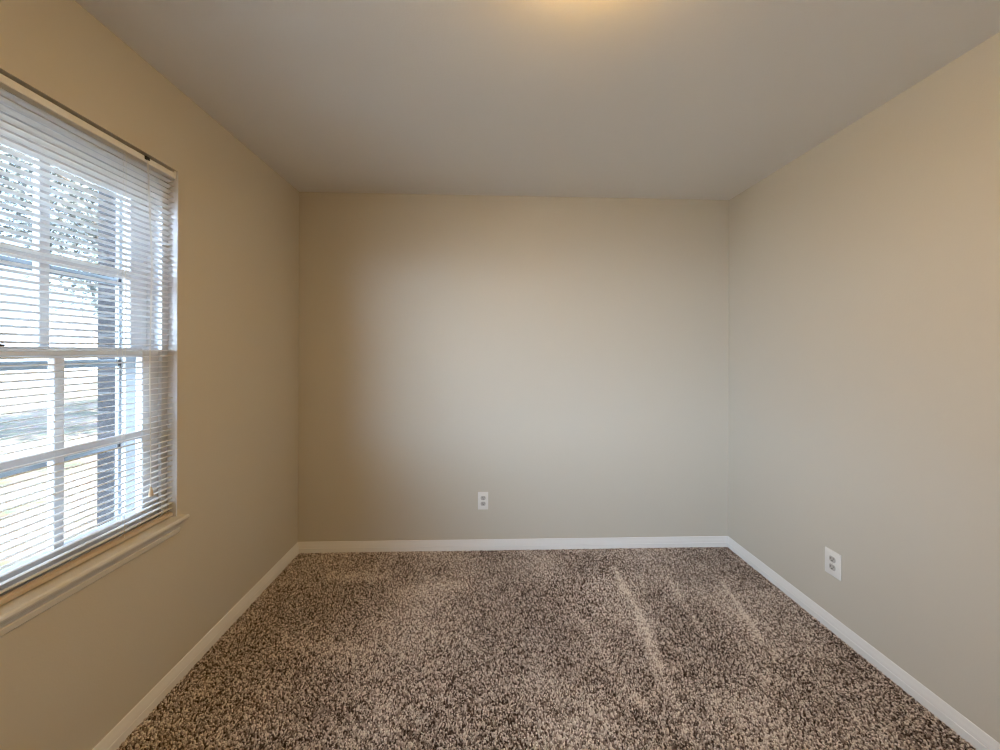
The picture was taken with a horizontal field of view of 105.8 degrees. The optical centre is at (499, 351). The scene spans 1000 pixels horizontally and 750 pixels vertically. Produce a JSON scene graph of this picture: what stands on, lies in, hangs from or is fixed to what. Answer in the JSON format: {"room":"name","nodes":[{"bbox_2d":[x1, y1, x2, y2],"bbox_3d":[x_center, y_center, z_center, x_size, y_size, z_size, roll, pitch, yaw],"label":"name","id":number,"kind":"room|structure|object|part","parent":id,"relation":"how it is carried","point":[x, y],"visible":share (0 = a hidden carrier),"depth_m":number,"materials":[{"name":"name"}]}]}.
{"room":"empty bedroom","nodes":[
{"label":"empty bedroom","id":0,"kind":"room"},
{"bbox_2d":[97,186,115,526],"bbox_3d":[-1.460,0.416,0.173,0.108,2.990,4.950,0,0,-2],"label":"column","id":1,"kind":"structure","parent":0,"point":[100,321],"depth_m":1.47,"materials":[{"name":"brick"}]},
{"bbox_2d":[0,0,298,749],"bbox_3d":[-1.338,0.203,0.177,0.125,2.562,4.750,0,0,-2],"label":"wall","id":2,"kind":"structure","parent":0,"point":[70,673],"depth_m":1.62,"materials":[{"name":"beige paint"}]},
{"bbox_2d":[0,87,189,636],"bbox_3d":[-1.370,0.003,1.011,0.199,1.483,1.124,0,0,-2],"label":"window","id":3,"kind":"structure","parent":2,"relation":"in","point":[16,612],"depth_m":1.37,"materials":[{"name":"white plastic"}]},
{"bbox_3d":[-1.415,-0.332,1.010,0.028,0.700,1.040,0,0,-2],"label":"sash","id":4,"kind":"part","parent":3,"relation":"part of","materials":[{"name":"white plastic"}]},
{"bbox_3d":[-1.372,0.324,1.011,0.028,0.677,1.040,0,0,-2],"label":"sash","id":5,"kind":"part","parent":3,"relation":"part of","materials":[{"name":"white plastic"}]},
{"bbox_2d":[0,73,175,605],"bbox_3d":[-1.323,-0.031,1.013,0.043,1.412,1.073,0,0,-2],"label":"window blind","id":6,"kind":"object","parent":3,"relation":"attached to","point":[10,86],"visible":1,"depth_m":1.19,"materials":[{"name":"white plastic"}]},
{"bbox_3d":[-1.331,0.663,1.013,0.026,0.017,1.064,0,0,-2],"label":"rail","id":7,"kind":"part","parent":6,"relation":"part of","materials":[{"name":"beige plastic"}]},
{"bbox_3d":[-1.340,-0.024,1.340,0.028,1.368,0.005,0,0,-2],"label":"ladder cord","id":8,"kind":"part","parent":6,"relation":"part of","materials":[{"name":"white fabric"}]},
{"bbox_3d":[-1.324,-0.101,1.428,0.002,1.235,0.025,0,0,-2],"label":"pull cord","id":9,"kind":"part","parent":6,"relation":"part of","materials":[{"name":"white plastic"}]},
{"bbox_3d":[-1.298,0.722,1.014,0.018,0.046,1.088,0,0,-2],"label":"apron moulding","id":10,"kind":"part","parent":3,"relation":"part of","materials":[{"name":"white paint"}]},
{"bbox_3d":[-1.318,0.688,1.013,0.089,0.022,1.124,0,0,-2],"label":"sill","id":11,"kind":"part","parent":3,"relation":"part of","materials":[{"name":"white paint"}]},
{"bbox_3d":[-1.451,-0.004,1.008,0.036,1.410,1.044,0,0,-2],"label":"brick mould","id":12,"kind":"part","parent":3,"relation":"part of","materials":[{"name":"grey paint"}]},
{"bbox_2d":[92,542,298,749],"bbox_3d":[-1.274,1.325,0.179,0.013,0.079,4.750,0,0,-2],"label":"baseboard","id":13,"kind":"structure","parent":2,"relation":"attached to","point":[120,732],"depth_m":1.59,"materials":[{"name":"white paint"}]},
{"bbox_2d":[298,192,728,541],"bbox_3d":[0.052,0.209,2.654,3.311,2.562,0.100,0,0,-2],"label":"wall","id":14,"kind":"structure","parent":0,"point":[564,361],"depth_m":2.61,"materials":[{"name":"beige paint"}]},
{"bbox_2d":[478,492,487,509],"bbox_3d":[-0.116,1.024,2.594,0.070,0.121,0.008,0,0,-2],"label":"wall outlet","id":15,"kind":"object","parent":14,"relation":"attached to","point":[482,496],"visible":1,"depth_m":2.59,"materials":[{"name":"white plastic"}]},
{"bbox_2d":[298,536,727,552],"bbox_3d":[0.119,1.331,2.600,2.971,0.079,0.013,0,0,-2],"label":"baseboard","id":16,"kind":"structure","parent":14,"relation":"attached to","point":[685,541],"depth_m":2.60,"materials":[{"name":"white paint"}]},
{"bbox_2d":[75,0,999,199],"bbox_3d":[0.145,-1.132,0.230,3.311,0.120,4.950,0,0,-2],"label":"ceiling","id":17,"kind":"structure","parent":0,"point":[650,99],"depth_m":1.49,"materials":[{"name":"white paint"}]},
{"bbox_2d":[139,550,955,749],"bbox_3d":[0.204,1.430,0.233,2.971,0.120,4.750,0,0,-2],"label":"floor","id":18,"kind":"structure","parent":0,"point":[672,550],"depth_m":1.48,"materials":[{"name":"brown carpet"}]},
{"bbox_2d":[116,547,975,749],"bbox_3d":[0.204,1.364,0.230,2.946,0.013,4.730,0,0,-2],"label":"carpet","id":19,"kind":"structure","parent":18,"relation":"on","point":[371,579],"depth_m":1.64,"materials":[{"name":"brown carpet"}]},
{"bbox_2d":[728,32,999,742],"bbox_3d":[1.744,0.216,0.288,0.100,2.562,4.750,0,0,-2],"label":"wall","id":20,"kind":"structure","parent":0,"point":[864,404],"depth_m":1.60,"materials":[{"name":"beige paint"}]},
{"bbox_2d":[825,546,840,580],"bbox_3d":[1.630,1.038,1.852,0.008,0.124,0.086,0,0,-2],"label":"wall outlet","id":21,"kind":"object","parent":20,"relation":"attached to","point":[832,559],"visible":1,"depth_m":1.85,"materials":[{"name":"white plastic"}]},
{"bbox_2d":[829,555,835,562],"bbox_3d":[1.628,1.018,1.852,0.002,0.027,0.034,0,0,-2],"label":"receptacle","id":22,"kind":"object","parent":21,"relation":"attached to","point":[832,558],"depth_m":1.85,"materials":[{"name":"grey plastic"}]},
{"bbox_2d":[829,563,835,570],"bbox_3d":[1.627,1.057,1.852,0.002,0.027,0.034,0,0,-2],"label":"receptacle","id":23,"kind":"object","parent":21,"relation":"attached to","point":[832,566],"depth_m":1.85,"materials":[{"name":"grey plastic"}]},
{"bbox_2d":[727,536,999,749],"bbox_3d":[1.683,1.337,0.286,0.013,0.079,4.750,0,0,-2],"label":"baseboard","id":24,"kind":"structure","parent":20,"relation":"attached to","point":[980,740],"depth_m":1.61,"materials":[{"name":"white paint"}]},
{"label":"outside","id":25,"kind":"structure","parent":0,"visible":0},
{"bbox_2d":[0,371,97,570],"bbox_3d":[-36.568,1.810,23.700,68.633,0.300,100.000,0,0,-2],"label":"ground","id":26,"kind":"structure","parent":25,"point":[6,441],"depth_m":6.47,"materials":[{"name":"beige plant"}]},
{"bbox_2d":[0,144,97,315],"bbox_3d":[-9.211,-1.883,9.389,4.903,7.340,5.318,0,0,-2],"label":"tree","id":27,"kind":"object","parent":26,"relation":"on","point":[1,152],"visible":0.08,"depth_m":8.16,"materials":[{"name":"green plant"}]},
{"bbox_2d":[0,312,97,370],"bbox_3d":[-38.382,-0.848,37.793,9.000,5.000,12.500,0,0,-2],"label":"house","id":28,"kind":"structure","parent":26,"relation":"on","point":[51,317],"depth_m":31.88,"materials":[{"name":"white"}]},
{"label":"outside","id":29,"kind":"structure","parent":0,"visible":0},
{"bbox_2d":[0,377,97,388],"bbox_3d":[-25.641,1.692,24.093,4.500,0.030,100.000,0,0,-2],"label":"road","id":30,"kind":"structure","parent":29,"point":[88,379],"depth_m":20.46,"materials":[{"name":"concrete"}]}
]}

